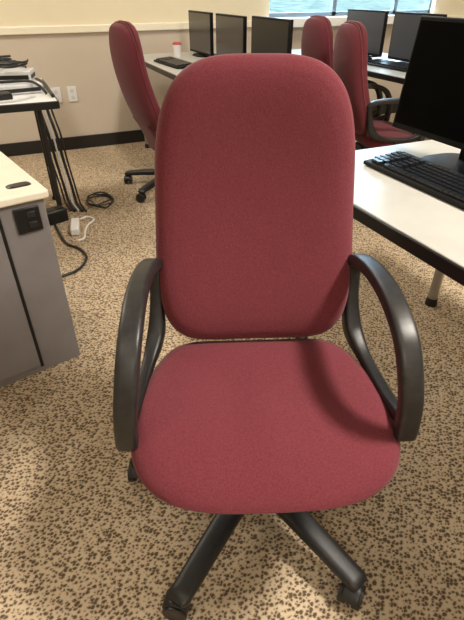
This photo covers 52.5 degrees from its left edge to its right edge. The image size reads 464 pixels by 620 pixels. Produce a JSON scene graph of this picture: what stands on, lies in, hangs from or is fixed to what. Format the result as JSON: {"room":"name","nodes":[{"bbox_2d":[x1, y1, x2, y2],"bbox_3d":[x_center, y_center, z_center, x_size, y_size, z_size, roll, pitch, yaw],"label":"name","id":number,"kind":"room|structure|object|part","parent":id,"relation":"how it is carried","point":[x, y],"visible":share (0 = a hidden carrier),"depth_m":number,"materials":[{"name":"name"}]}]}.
{"room":"computer lab","nodes":[
{"label":"computer lab","id":0,"kind":"room"},
{"bbox_2d":[0,113,463,619],"bbox_3d":[1.306,0.603,1.329,9.640,0.100,8.950,-14,37,-20],"label":"floor","id":1,"kind":"structure","parent":0,"point":[80,540],"depth_m":1.34,"materials":[{"name":"carpet"}]},
{"bbox_2d":[0,78,61,204],"bbox_3d":[-1.709,-0.745,2.549,1.539,0.740,0.759,-14,37,-20],"label":"work table","id":2,"kind":"object","parent":1,"relation":"on","point":[41,102],"visible":0.74,"depth_m":2.42,"materials":[{"name":"white plastic"}]},
{"bbox_2d":[0,91,12,100],"bbox_3d":[-1.155,-1.036,2.289,0.152,0.035,0.072,-25,42,-31],"label":"power adapter","id":3,"kind":"object","parent":2,"relation":"on","point":[4,95],"visible":0.88,"depth_m":2.29,"materials":[{"name":"black"}]},
{"bbox_3d":[-1.150,-1.035,2.290,0.144,0.014,0.064,-25,42,-31],"label":"trim panel","id":4,"kind":"part","parent":3,"relation":"part of","materials":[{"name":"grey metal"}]},
{"bbox_2d":[0,95,35,102],"bbox_3d":[-1.166,-0.999,2.253,0.448,0.010,0.084,-18,39,-25],"label":"cable","id":5,"kind":"object","parent":2,"relation":"on","point":[32,96],"visible":1,"depth_m":2.28,"materials":[{"name":"white plastic"}]},
{"bbox_2d":[0,79,42,94],"bbox_3d":[-1.175,-1.190,2.505,0.272,0.045,0.262,-20,39,-26],"label":"station","id":6,"kind":"object","parent":2,"relation":"on","point":[20,88],"visible":0.61,"depth_m":2.43,"materials":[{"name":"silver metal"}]},
{"bbox_2d":[0,68,35,80],"bbox_3d":[-1.173,-1.262,2.523,0.202,0.050,0.152,-6,35,-8],"label":"station","id":7,"kind":"object","parent":6,"relation":"on","point":[7,73],"visible":0.84,"depth_m":2.47,"materials":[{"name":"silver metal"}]},
{"bbox_2d":[0,59,28,68],"bbox_3d":[-1.174,-1.304,2.495,0.186,0.043,0.165,-14,37,-20],"label":"cable","id":8,"kind":"object","parent":7,"relation":"on","point":[7,64],"visible":1,"depth_m":2.46,"materials":[{"name":"black plastic"}]},
{"bbox_3d":[-1.166,-1.256,2.519,0.192,0.020,0.136,-6,35,-8],"label":"trim panel","id":9,"kind":"part","parent":7,"relation":"part of","materials":[{"name":"black"}]},
{"bbox_3d":[-1.162,-1.184,2.500,0.258,0.018,0.236,-20,39,-26],"label":"trim panel","id":10,"kind":"part","parent":6,"relation":"part of","materials":[{"name":"black"}]},
{"bbox_2d":[0,79,47,94],"bbox_3d":[-1.187,-1.105,2.362,0.470,0.064,0.170,-17,38,-23],"label":"cable","id":11,"kind":"object","parent":2,"relation":"on","point":[19,80],"visible":1,"depth_m":2.42,"materials":[{"name":"black plastic"}]},
{"bbox_2d":[34,77,54,97],"bbox_3d":[-1.046,-1.244,2.604,0.064,0.019,0.659,-18,39,-25],"label":"cable","id":12,"kind":"object","parent":2,"relation":"on","point":[46,86],"visible":0.73,"depth_m":2.53,"materials":[{"name":"black plastic"}]},
{"bbox_3d":[-1.210,-1.053,3.033,0.048,0.700,0.048,-14,37,-20],"label":"leg","id":13,"kind":"part","parent":2,"relation":"part of","materials":[{"name":"grey metal"}]},
{"bbox_3d":[-1.103,-0.919,2.837,0.048,0.700,0.048,-14,37,-20],"label":"leg","id":14,"kind":"part","parent":2,"relation":"part of","materials":[{"name":"grey metal"}]},
{"bbox_2d":[35,111,71,210],"bbox_3d":[-1.097,-0.966,2.906,0.192,0.691,0.050,27,43,34],"label":"cable","id":15,"kind":"object","parent":2,"relation":"hanging from","point":[67,205],"visible":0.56,"depth_m":3.06,"materials":[{"name":"black plastic"}]},
{"bbox_2d":[43,116,75,211],"bbox_3d":[-1.073,-0.965,2.906,0.196,0.695,0.056,27,43,34],"label":"cable","id":16,"kind":"object","parent":2,"relation":"hanging from","point":[47,130],"visible":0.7,"depth_m":3.00,"materials":[{"name":"black plastic"}]},
{"bbox_2d":[43,110,78,211],"bbox_3d":[-1.047,-0.964,2.903,0.192,0.691,0.050,27,43,34],"label":"cable","id":17,"kind":"object","parent":2,"relation":"hanging from","point":[45,114],"visible":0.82,"depth_m":2.97,"materials":[{"name":"grey rubber"}]},
{"bbox_2d":[46,110,83,211],"bbox_3d":[-1.023,-0.963,2.903,0.197,0.695,0.056,27,43,34],"label":"cable","id":18,"kind":"object","parent":2,"relation":"hanging from","point":[47,111],"visible":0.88,"depth_m":2.97,"materials":[{"name":"black plastic"}]},
{"bbox_2d":[51,109,86,211],"bbox_3d":[-0.998,-0.962,2.900,0.193,0.692,0.050,27,43,34],"label":"cable","id":19,"kind":"object","parent":2,"relation":"hanging from","point":[52,112],"visible":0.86,"depth_m":2.96,"materials":[{"name":"black plastic"}]},
{"bbox_3d":[-1.354,-1.335,2.667,0.282,0.100,0.161,-10,36,-15],"label":"station","id":20,"kind":"object","parent":2,"relation":"on","visible":0},
{"bbox_2d":[0,55,15,61],"bbox_3d":[-1.352,-1.401,2.627,0.269,0.041,0.115,-14,37,-20],"label":"cable","id":21,"kind":"object","parent":20,"relation":"on","point":[3,58],"visible":0.91,"depth_m":2.63,"materials":[{"name":"black plastic"}]},
{"bbox_2d":[0,151,79,387],"bbox_3d":[-1.158,-0.079,1.632,0.974,0.682,0.644,-23,41,-30],"label":"desk","id":22,"kind":"object","parent":1,"relation":"on","point":[37,332],"visible":1,"depth_m":1.60,"materials":[{"name":"grey"}]},
{"bbox_3d":[-1.033,0.093,1.391,0.795,0.600,0.012,-23,41,-30],"label":"door","id":23,"kind":"part","parent":22,"relation":"part of","materials":[{"name":"grey metal"}]},
{"bbox_3d":[-0.645,-0.286,1.489,0.078,0.082,0.010,-23,41,-30],"label":"socket plate","id":24,"kind":"part","parent":22,"relation":"part of","materials":[{"name":"black plastic"}]},
{"bbox_2d":[26,211,37,228],"bbox_3d":[-0.633,-0.286,1.490,0.026,0.054,0.004,-23,41,-30],"label":"socket","id":25,"kind":"object","parent":22,"relation":"attached to","point":[31,216],"depth_m":1.49,"materials":[{"name":"black plastic"}]},
{"bbox_2d":[46,205,68,225],"bbox_3d":[-1.091,-0.587,2.899,0.130,0.082,0.090,-27,43,-34],"label":"power adapter","id":26,"kind":"object","parent":1,"relation":"on","point":[57,214],"visible":0.7,"depth_m":2.87,"materials":[{"name":"black plastic"}]},
{"bbox_2d":[54,224,87,276],"bbox_3d":[-0.914,-0.355,2.619,0.162,0.014,0.667,-14,37,-20],"label":"cable","id":27,"kind":"object","parent":1,"relation":"on","point":[55,225],"visible":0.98,"depth_m":2.55,"materials":[{"name":"black plastic"}]},
{"bbox_2d":[70,218,79,235],"bbox_3d":[-0.942,-0.511,2.824,0.050,0.044,0.217,-8,35,-12],"label":"power adapter","id":28,"kind":"object","parent":1,"relation":"on","point":[75,222],"visible":1,"depth_m":2.75,"materials":[{"name":"white plastic"}]},
{"bbox_2d":[77,216,94,240],"bbox_3d":[-0.869,-0.492,2.809,0.096,0.027,0.373,-8,35,-11],"label":"cable","id":29,"kind":"object","parent":1,"relation":"on","point":[93,220],"visible":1,"depth_m":2.85,"materials":[{"name":"white plastic"}]},
{"bbox_2d":[86,191,114,207],"bbox_3d":[-0.885,-0.738,3.149,0.176,0.040,0.264,-14,37,-20],"label":"cable","id":30,"kind":"object","parent":1,"relation":"on","point":[109,196],"visible":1,"depth_m":3.13,"materials":[{"name":"black plastic"}]},
{"bbox_2d":[109,20,159,202],"bbox_3d":[-0.408,-1.330,3.138,0.713,1.036,0.705,-17,38,-23],"label":"office chair","id":31,"kind":"object","parent":1,"relation":"on","point":[126,51],"visible":0.51,"depth_m":2.83,"materials":[{"name":"red fabric"}]},
{"bbox_3d":[-0.624,-1.441,2.933,0.176,0.602,0.453,-17,38,-23],"label":"panel","id":32,"kind":"part","parent":31,"relation":"part of","materials":[{"name":"red fabric"}]},
{"bbox_3d":[-0.582,-1.460,2.948,0.154,0.611,0.460,-17,38,-23],"label":"backrest","id":33,"kind":"part","parent":31,"relation":"part of","materials":[{"name":"red fabric"}]},
{"bbox_3d":[-0.621,-1.000,3.415,0.331,0.062,0.061,7,35,10],"label":"leg","id":34,"kind":"part","parent":31,"relation":"part of","materials":[{"name":"black plastic"}]},
{"bbox_3d":[-0.528,-0.881,3.242,0.061,0.062,0.331,18,38,24],"label":"leg","id":35,"kind":"part","parent":31,"relation":"part of","materials":[{"name":"black plastic"}]},
{"bbox_2d":[143,52,215,147],"bbox_3d":[-0.122,-1.385,3.481,0.727,0.740,1.937,-14,37,-20],"label":"table","id":36,"kind":"object","parent":1,"relation":"on","point":[170,72],"visible":0.09,"depth_m":3.52,"materials":[{"name":"beige laminate"}]},
{"bbox_2d":[154,56,191,68],"bbox_3d":[-0.410,-1.776,3.369,0.158,0.030,0.450,-17,38,-23],"label":"keyboard","id":37,"kind":"object","parent":36,"relation":"on","point":[170,61],"visible":0.94,"depth_m":3.32,"materials":[{"name":"black plastic"}]},
{"bbox_2d":[172,42,181,56],"bbox_3d":[-0.435,-2.072,3.737,0.072,0.102,0.072,-14,37,-20],"label":"cup","id":38,"kind":"object","parent":36,"relation":"on","point":[176,45],"visible":1,"depth_m":3.71,"materials":[{"name":"white plastic"}]},
{"bbox_2d":[188,10,215,56],"bbox_3d":[-0.212,-2.193,3.734,0.200,0.305,0.480,-14,37,-20],"label":"computer monitor","id":39,"kind":"object","parent":36,"relation":"on","point":[201,37],"visible":0.86,"depth_m":3.68,"materials":[{"name":"black plastic"}]},
{"bbox_2d":[216,13,246,54],"bbox_3d":[0.024,-1.893,3.298,0.200,0.305,0.480,-14,37,-20],"label":"computer monitor","id":40,"kind":"object","parent":36,"relation":"on","point":[231,30],"visible":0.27,"depth_m":3.23,"materials":[{"name":"black plastic"}]},
{"bbox_2d":[251,16,293,53],"bbox_3d":[0.265,-1.592,2.852,0.200,0.313,0.480,-14,37,-20],"label":"computer monitor","id":41,"kind":"object","parent":36,"relation":"on","point":[268,34],"visible":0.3,"depth_m":2.77,"materials":[{"name":"black plastic"}]},
{"bbox_2d":[113,53,424,619],"bbox_3d":[0.056,0.067,1.056,0.714,1.094,0.697,-1,35,-2],"label":"office chair","id":42,"kind":"object","parent":1,"relation":"on","point":[255,152],"visible":1,"depth_m":0.99,"materials":[{"name":"red fabric"}]},
{"bbox_3d":[-0.184,0.064,0.982,0.059,0.251,0.381,2,35,3],"label":"armrest","id":43,"kind":"part","parent":42,"relation":"part of","materials":[{"name":"black plastic"}]},
{"bbox_3d":[-0.193,0.074,1.003,0.043,0.214,0.359,3,35,4],"label":"arm frame","id":44,"kind":"part","parent":42,"relation":"part of","materials":[{"name":"black plastic"}]},
{"bbox_3d":[-0.040,0.556,1.150,0.061,0.062,0.331,19,39,25],"label":"leg","id":45,"kind":"part","parent":42,"relation":"part of","materials":[{"name":"black plastic"}]},
{"bbox_3d":[0.053,-0.211,1.035,0.460,0.611,0.154,-1,35,-2],"label":"backrest","id":46,"kind":"part","parent":42,"relation":"part of","materials":[{"name":"red fabric"}]},
{"bbox_3d":[0.065,0.219,1.014,0.548,0.082,0.437,-1,35,-2],"label":"seat","id":47,"kind":"part","parent":42,"relation":"part of","materials":[{"name":"red fabric"}]},
{"bbox_3d":[0.189,0.545,1.166,0.061,0.062,0.331,-26,42,-33],"label":"leg","id":48,"kind":"part","parent":42,"relation":"part of","materials":[{"name":"black plastic"}]},
{"bbox_3d":[0.315,0.062,1.021,0.043,0.214,0.359,-6,35,-9],"label":"arm frame","id":49,"kind":"part","parent":42,"relation":"part of","materials":[{"name":"black plastic"}]},
{"bbox_3d":[0.307,0.052,1.000,0.059,0.251,0.381,-5,35,-7],"label":"armrest","id":50,"kind":"part","parent":42,"relation":"part of","materials":[{"name":"black plastic"}]},
{"bbox_2d":[301,15,382,149],"bbox_3d":[0.858,-1.646,3.598,0.710,1.036,0.708,-8,35,-12],"label":"office chair","id":51,"kind":"object","parent":1,"relation":"on","point":[317,33],"visible":0.13,"depth_m":3.24,"materials":[{"name":"red fabric"}]},
{"bbox_3d":[0.621,-1.787,3.437,0.176,0.602,0.453,-8,35,-12],"label":"panel","id":52,"kind":"part","parent":51,"relation":"part of","materials":[{"name":"red fabric"}]},
{"bbox_3d":[0.667,-1.799,3.443,0.154,0.611,0.460,-8,35,-12],"label":"backrest","id":53,"kind":"part","parent":51,"relation":"part of","materials":[{"name":"red fabric"}]},
{"bbox_3d":[0.913,-1.530,3.398,0.381,0.251,0.059,-5,35,-7],"label":"armrest","id":54,"kind":"part","parent":51,"relation":"part of","materials":[{"name":"black plastic"}]},
{"bbox_2d":[292,47,405,83],"bbox_3d":[1.154,-1.516,3.672,0.767,0.740,2.157,-14,37,-20],"label":"table","id":55,"kind":"object","parent":1,"relation":"on","point":[386,74],"visible":0.02,"depth_m":3.10,"materials":[{"name":"beige laminate"}]},
{"bbox_2d":[346,9,388,56],"bbox_3d":[1.081,-2.196,3.730,0.200,0.315,0.480,-14,37,-20],"label":"computer monitor","id":56,"kind":"object","parent":55,"relation":"on","point":[374,21],"visible":0.45,"depth_m":3.61,"materials":[{"name":"black plastic"}]},
{"bbox_2d":[367,58,407,71],"bbox_3d":[1.106,-1.701,3.260,0.158,0.030,0.450,-14,37,-20],"label":"keyboard","id":57,"kind":"object","parent":55,"relation":"on","point":[393,65],"visible":0.83,"depth_m":3.23,"materials":[{"name":"black plastic"}]},
{"bbox_2d":[388,11,446,63],"bbox_3d":[1.314,-1.902,3.301,0.200,0.315,0.480,-14,37,-20],"label":"computer monitor","id":58,"kind":"object","parent":55,"relation":"on","point":[405,24],"visible":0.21,"depth_m":3.35,"materials":[{"name":"black plastic"}]},
{"bbox_2d":[333,20,424,149],"bbox_3d":[0.913,-1.264,3.041,0.697,1.038,0.714,-4,35,-6],"label":"office chair","id":59,"kind":"object","parent":1,"relation":"on","point":[350,51],"visible":0.48,"depth_m":2.80,"materials":[{"name":"red fabric"}]},
{"bbox_3d":[0.725,-1.424,2.909,0.176,0.602,0.453,-4,35,-6],"label":"panel","id":60,"kind":"part","parent":59,"relation":"part of","materials":[{"name":"red fabric"}]},
{"bbox_3d":[0.773,-1.433,2.909,0.154,0.611,0.460,-4,35,-6],"label":"backrest","id":61,"kind":"part","parent":59,"relation":"part of","materials":[{"name":"red fabric"}]},
{"bbox_3d":[0.919,-1.409,3.258,0.359,0.214,0.043,-8,35,-12],"label":"arm frame","id":62,"kind":"part","parent":59,"relation":"part of","materials":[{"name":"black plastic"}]},
{"bbox_3d":[0.932,-1.422,3.240,0.381,0.251,0.059,-7,35,-11],"label":"armrest","id":63,"kind":"part","parent":59,"relation":"part of","materials":[{"name":"black plastic"}]},
{"bbox_3d":[1.033,-1.168,3.129,0.437,0.082,0.548,-4,35,-6],"label":"seat","id":64,"kind":"part","parent":59,"relation":"part of","materials":[{"name":"red fabric"}]},
{"bbox_3d":[0.980,-1.125,2.846,0.355,0.214,0.067,-4,35,-6],"label":"arm frame","id":65,"kind":"part","parent":59,"relation":"part of","materials":[{"name":"black plastic"}]},
{"bbox_3d":[0.991,-1.145,2.839,0.381,0.251,0.059,0,35,-1],"label":"armrest","id":66,"kind":"part","parent":59,"relation":"part of","materials":[{"name":"black plastic"}]},
{"bbox_2d":[295,140,463,338],"bbox_3d":[0.924,0.179,1.205,0.913,0.740,1.780,-14,37,-20],"label":"table","id":67,"kind":"object","parent":1,"relation":"on","point":[426,226],"visible":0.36,"depth_m":1.17,"materials":[{"name":"beige laminate"}]},
{"bbox_2d":[363,151,463,209],"bbox_3d":[0.574,-0.371,1.326,0.158,0.030,0.450,-14,37,-20],"label":"keyboard","id":68,"kind":"object","parent":67,"relation":"on","point":[443,183],"visible":1,"depth_m":1.33,"materials":[{"name":"black plastic"}]},
{"bbox_2d":[392,16,463,174],"bbox_3d":[0.705,-0.608,1.354,0.200,0.388,0.545,-14,37,-20],"label":"computer monitor","id":69,"kind":"object","parent":67,"relation":"on","point":[431,100],"visible":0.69,"depth_m":1.43,"materials":[{"name":"black plastic"}]},
{"bbox_3d":[0.913,-0.337,1.948,0.100,0.689,0.100,-14,37,-20],"label":"leg","id":70,"kind":"part","parent":67,"relation":"part of","materials":[{"name":"grey metal"}]},
{"bbox_2d":[0,0,463,143],"bbox_3d":[-0.497,-2.833,3.858,9.640,2.700,0.120,-14,37,-20],"label":"wall","id":71,"kind":"structure","parent":0,"point":[83,61],"depth_m":3.97,"materials":[{"name":"paint"}]},
{"bbox_2d":[50,87,61,102],"bbox_3d":[-1.474,-1.804,3.948,0.075,0.118,0.010,-14,37,-20],"label":"wall outlet","id":72,"kind":"object","parent":71,"relation":"attached to","point":[56,91],"visible":0.75,"depth_m":3.94,"materials":[{"name":"white plastic"}]},
{"bbox_2d":[67,86,77,101],"bbox_3d":[-1.356,-1.834,3.992,0.075,0.118,0.010,-14,37,-20],"label":"wall outlet","id":73,"kind":"object","parent":71,"relation":"attached to","point":[72,93],"visible":1,"depth_m":3.99,"materials":[{"name":"white plastic"}]},
{"bbox_2d":[0,20,251,35],"bbox_3d":[-2.234,-1.997,3.395,5.530,0.055,0.022,-14,37,-20],"label":"trim","id":74,"kind":"structure","parent":71,"relation":"attached to","point":[59,29],"depth_m":3.77,"materials":[{"name":"beige paint"}]},
{"bbox_2d":[0,104,397,156],"bbox_3d":[-0.469,-1.729,4.542,9.400,0.105,0.016,-14,37,-20],"label":"baseboard","id":75,"kind":"structure","parent":71,"relation":"attached to","point":[105,139],"depth_m":4.21,"materials":[{"name":"black"}]},
{"bbox_2d":[278,15,394,27],"bbox_3d":[1.235,-2.892,4.691,2.090,0.075,0.200,-14,37,-20],"label":"trim","id":76,"kind":"structure","parent":71,"relation":"attached to","point":[335,20],"depth_m":4.50,"materials":[{"name":"white paint"}]},
{"bbox_2d":[269,0,431,17],"bbox_3d":[1.204,-3.470,4.377,2.015,1.240,0.050,-14,37,-20],"label":"window","id":77,"kind":"structure","parent":71,"relation":"in","point":[333,3],"depth_m":4.60,"materials":[{"name":"silver metal"}]},
{"bbox_2d":[447,15,463,17],"bbox_3d":[3.010,-3.325,5.329,1.780,0.055,0.022,-14,37,-20],"label":"trim","id":78,"kind":"structure","parent":71,"relation":"attached to","point":[453,16],"depth_m":5.10,"materials":[{"name":"beige paint"}]},
{"label":"outside","id":79,"kind":"structure","parent":0,"visible":0},
{"bbox_2d":[269,0,426,12],"bbox_3d":[1.944,-51.705,78.056,200.000,0.200,159.700,-14,37,-20],"label":"water","id":80,"kind":"structure","parent":79,"point":[275,6],"depth_m":46.19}
]}

